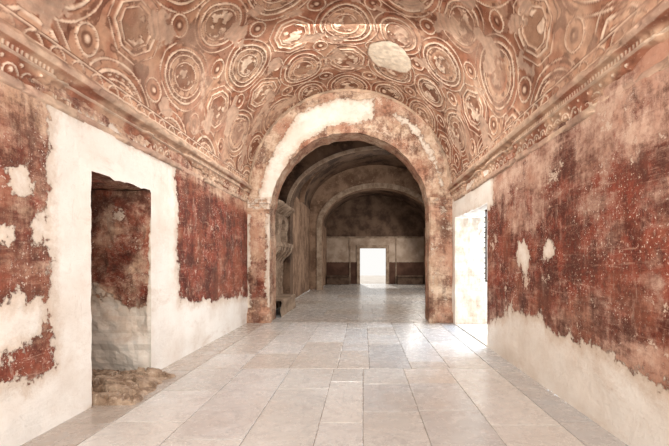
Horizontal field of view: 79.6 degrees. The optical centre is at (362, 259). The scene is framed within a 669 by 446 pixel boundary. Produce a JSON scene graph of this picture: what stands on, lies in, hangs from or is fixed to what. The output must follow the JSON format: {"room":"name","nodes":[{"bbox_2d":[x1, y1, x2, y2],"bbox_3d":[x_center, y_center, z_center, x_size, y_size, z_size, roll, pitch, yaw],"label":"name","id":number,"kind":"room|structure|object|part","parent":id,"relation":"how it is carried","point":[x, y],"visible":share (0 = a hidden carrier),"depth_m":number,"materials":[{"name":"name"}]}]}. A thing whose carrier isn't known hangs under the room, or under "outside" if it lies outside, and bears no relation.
{"room":"historic interior","nodes":[
{"label":"historic interior","id":0,"kind":"room"},
{"bbox_2d":[91,188,149,190],"bbox_3d":[-4.800,0.080,5.500,3.200,3.200,4.200,0,0,0],"label":"wall","id":1,"kind":"structure","parent":0,"point":[143,188],"depth_m":6.14,"materials":[{"name":"brown paint"}]},
{"bbox_2d":[0,78,247,445],"bbox_3d":[-3.742,-0.120,5.100,1.320,3.600,11.400,0,0,0],"label":"wall","id":2,"kind":"structure","parent":0,"point":[111,279],"depth_m":4.54,"materials":[{"name":"paint"}]},
{"bbox_2d":[0,18,252,201],"bbox_3d":[-3.062,-1.770,5.100,0.200,0.500,11.400,0,0,0],"label":"crown molding","id":3,"kind":"structure","parent":2,"relation":"attached to","point":[22,58],"depth_m":4.47,"materials":[{"name":"paint"}]},
{"bbox_2d":[276,193,309,308],"bbox_3d":[-2.970,-0.570,16.950,0.001,4.500,10.900,0,0,0],"label":"wall","id":4,"kind":"structure","parent":0,"point":[301,217],"depth_m":19.01,"materials":[{"name":"brown paint"}]},
{"bbox_2d":[21,284,627,445],"bbox_3d":[0.700,1.704,13.900,7.800,0.052,29.000,0,0,0],"label":"floor","id":5,"kind":"structure","parent":0,"point":[351,364],"depth_m":5.07,"materials":[{"name":"tile"}]},
{"bbox_2d":[92,367,175,405],"bbox_3d":[-3.204,1.614,5.218,1.391,0.192,1.235,0,0,0],"label":"rubble","id":6,"kind":"object","parent":5,"relation":"on","point":[110,387],"visible":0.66,"depth_m":5.10,"materials":[{"name":"stone"}]},
{"bbox_2d":[275,200,295,316],"bbox_3d":[-2.675,-0.045,13.015,0.615,3.450,2.533,0,0,0],"label":"niche shelf","id":7,"kind":"object","parent":5,"relation":"on","point":[283,248],"visible":0.59,"depth_m":13.23,"materials":[{"name":"beige stone"}]},
{"bbox_2d":[326,275,348,284],"bbox_3d":[-1.730,1.370,27.600,1.580,0.620,0.720,0,0,0],"label":"bench","id":8,"kind":"object","parent":5,"relation":"on","point":[331,279],"visible":1,"depth_m":27.30,"materials":[{"name":"brown wood"}]},
{"bbox_2d":[397,275,422,284],"bbox_3d":[3.230,1.370,27.600,1.780,0.620,0.720,0,0,0],"label":"bench","id":9,"kind":"object","parent":5,"relation":"on","point":[401,279],"visible":0.99,"depth_m":27.30,"materials":[{"name":"brown wood"}]},
{"bbox_2d":[323,226,326,285],"bbox_3d":[-2.550,-0.270,25.500,0.001,3.900,5.000,0,0,0],"label":"wall","id":10,"kind":"structure","parent":0,"point":[324,227],"depth_m":26.49,"materials":[{"name":"brown paint"}]},
{"bbox_2d":[0,0,661,183],"bbox_3d":[-0.349,-3.270,5.100,5.519,2.760,11.400,0,0,0],"label":"ceiling","id":11,"kind":"structure","parent":0,"point":[215,75],"depth_m":6.77,"materials":[{"name":"paint"}]},
{"bbox_2d":[280,140,392,306],"bbox_3d":[0.770,-1.845,14.625,7.560,7.050,0.650,0,0,0],"label":"wall","id":12,"kind":"structure","parent":0,"point":[324,151],"depth_m":14.30,"materials":[{"name":"paint"}]},
{"bbox_2d":[286,146,384,205],"bbox_3d":[0.750,-2.950,14.280,7.000,2.260,0.080,0,0,0],"label":"trim","id":13,"kind":"structure","parent":12,"relation":"attached to","point":[366,148],"depth_m":14.24,"materials":[{"name":"beige stone"}]},
{"bbox_2d":[296,155,407,208],"bbox_3d":[0.770,-4.070,16.950,7.480,2.500,10.900,0,0,0],"label":"ceiling","id":14,"kind":"structure","parent":0,"point":[326,173],"depth_m":21.17,"materials":[{"name":"paint"}]},
{"bbox_2d":[299,172,317,202],"bbox_3d":[0.770,-3.990,18.580,7.440,2.640,0.080,0,0,0],"label":"trim","id":15,"kind":"structure","parent":14,"relation":"attached to","point":[305,186],"depth_m":18.54,"materials":[{"name":"brown paint"}]},
{"bbox_2d":[248,88,476,320],"bbox_3d":[0.715,-1.845,11.148,7.670,7.050,0.744,0,0,0],"label":"arch","id":16,"kind":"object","parent":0,"point":[328,118],"depth_m":10.81,"materials":[{"name":"paint"}]},
{"bbox_2d":[247,197,271,322],"bbox_3d":[-2.776,-0.005,10.743,0.648,3.370,0.191,0,0,0],"label":"pilaster","id":17,"kind":"object","parent":16,"relation":"attached to","point":[258,219],"visible":1,"depth_m":10.72,"materials":[{"name":"paint"}]},
{"bbox_2d":[249,88,450,185],"bbox_3d":[-0.347,-3.267,10.815,5.487,2.754,0.091,0,0,0],"label":"trim","id":18,"kind":"structure","parent":16,"relation":"attached to","point":[342,89],"depth_m":10.79,"materials":[{"name":"paint"}]},
{"bbox_2d":[428,197,452,322],"bbox_3d":[2.074,-0.005,10.747,0.651,3.370,0.196,0,0,0],"label":"pilaster","id":19,"kind":"object","parent":16,"relation":"attached to","point":[441,226],"visible":1,"depth_m":10.72,"materials":[{"name":"paint"}]},
{"bbox_2d":[310,165,424,289],"bbox_3d":[0.770,-1.830,22.710,7.520,7.020,0.620,0,0,0],"label":"wall","id":20,"kind":"structure","parent":0,"point":[352,177],"depth_m":22.40,"materials":[{"name":"brown paint"}]},
{"bbox_2d":[317,183,423,289],"bbox_3d":[0.850,-1.315,22.380,6.880,5.990,0.080,0,0,0],"label":"trim","id":21,"kind":"structure","parent":20,"relation":"attached to","point":[418,196],"depth_m":22.34,"materials":[{"name":"beige stone"}]},
{"bbox_2d":[323,190,424,227],"bbox_3d":[0.850,-3.370,25.500,6.800,2.300,5.000,0,0,0],"label":"ceiling","id":22,"kind":"structure","parent":0,"point":[418,207],"depth_m":26.87,"materials":[{"name":"paint"}]},
{"bbox_2d":[327,195,423,283],"bbox_3d":[0.850,-1.470,28.200,7.100,6.300,0.400,0,0,0],"label":"wall","id":23,"kind":"structure","parent":0,"point":[374,215],"depth_m":28.00,"materials":[{"name":"paint"}]},
{"bbox_2d":[357,245,388,283],"bbox_3d":[0.700,0.320,28.015,2.260,2.720,0.170,0,0,0],"label":"door frame","id":24,"kind":"structure","parent":23,"relation":"in","point":[358,246],"depth_m":27.93,"materials":[{"name":"beige stone"}]},
{"bbox_2d":[326,236,423,283],"bbox_3d":[0.850,0.020,28.000,6.900,3.320,0.200,0,0,0],"label":"trim","id":25,"kind":"structure","parent":23,"relation":"attached to","point":[349,237],"depth_m":27.90,"materials":[{"name":"beige stone"}]},
{"bbox_2d":[424,228,425,283],"bbox_3d":[4.250,-0.270,25.500,0.001,3.900,5.000,0,0,0],"label":"wall","id":26,"kind":"structure","parent":0,"point":[424,228],"depth_m":27.64,"materials":[{"name":"brown paint"}]},
{"bbox_2d":[455,324,486,345],"bbox_3d":[2.950,1.700,9.070,1.100,0.080,2.660,0,0,0],"label":"floor","id":27,"kind":"structure","parent":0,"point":[478,331],"depth_m":9.42,"materials":[{"name":"stone"}]},
{"bbox_2d":[452,38,668,445],"bbox_3d":[2.942,-0.120,5.100,1.116,3.600,11.400,0,0,0],"label":"wall","id":28,"kind":"structure","parent":0,"point":[574,296],"depth_m":4.20,"materials":[{"name":"red paint"}]},
{"bbox_2d":[484,209,486,281],"bbox_3d":[2.760,-0.280,7.810,0.760,1.420,0.140,0,0,0],"label":"iron gate","id":29,"kind":"object","parent":28,"relation":"attached to","point":[485,217],"visible":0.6,"depth_m":7.85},
{"bbox_3d":[2.772,-0.280,7.860,0.735,1.420,0.040,0,0,0],"label":"frame","id":30,"kind":"part","parent":29,"relation":"part of","materials":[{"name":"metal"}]},
{"bbox_2d":[447,0,668,200],"bbox_3d":[2.362,-1.770,5.100,0.200,0.500,11.400,0,0,0],"label":"crown molding","id":31,"kind":"structure","parent":28,"relation":"attached to","point":[652,29],"depth_m":4.41,"materials":[{"name":"paint"}]},
{"label":"outside","id":32,"kind":"structure","parent":0,"visible":0},
{"bbox_2d":[360,275,385,283],"bbox_3d":[1.000,1.835,36.700,14.000,0.190,16.600,0,0,0],"label":"floor","id":33,"kind":"structure","parent":32,"point":[364,279],"depth_m":35.69,"materials":[{"name":"beige stone"}]}
]}

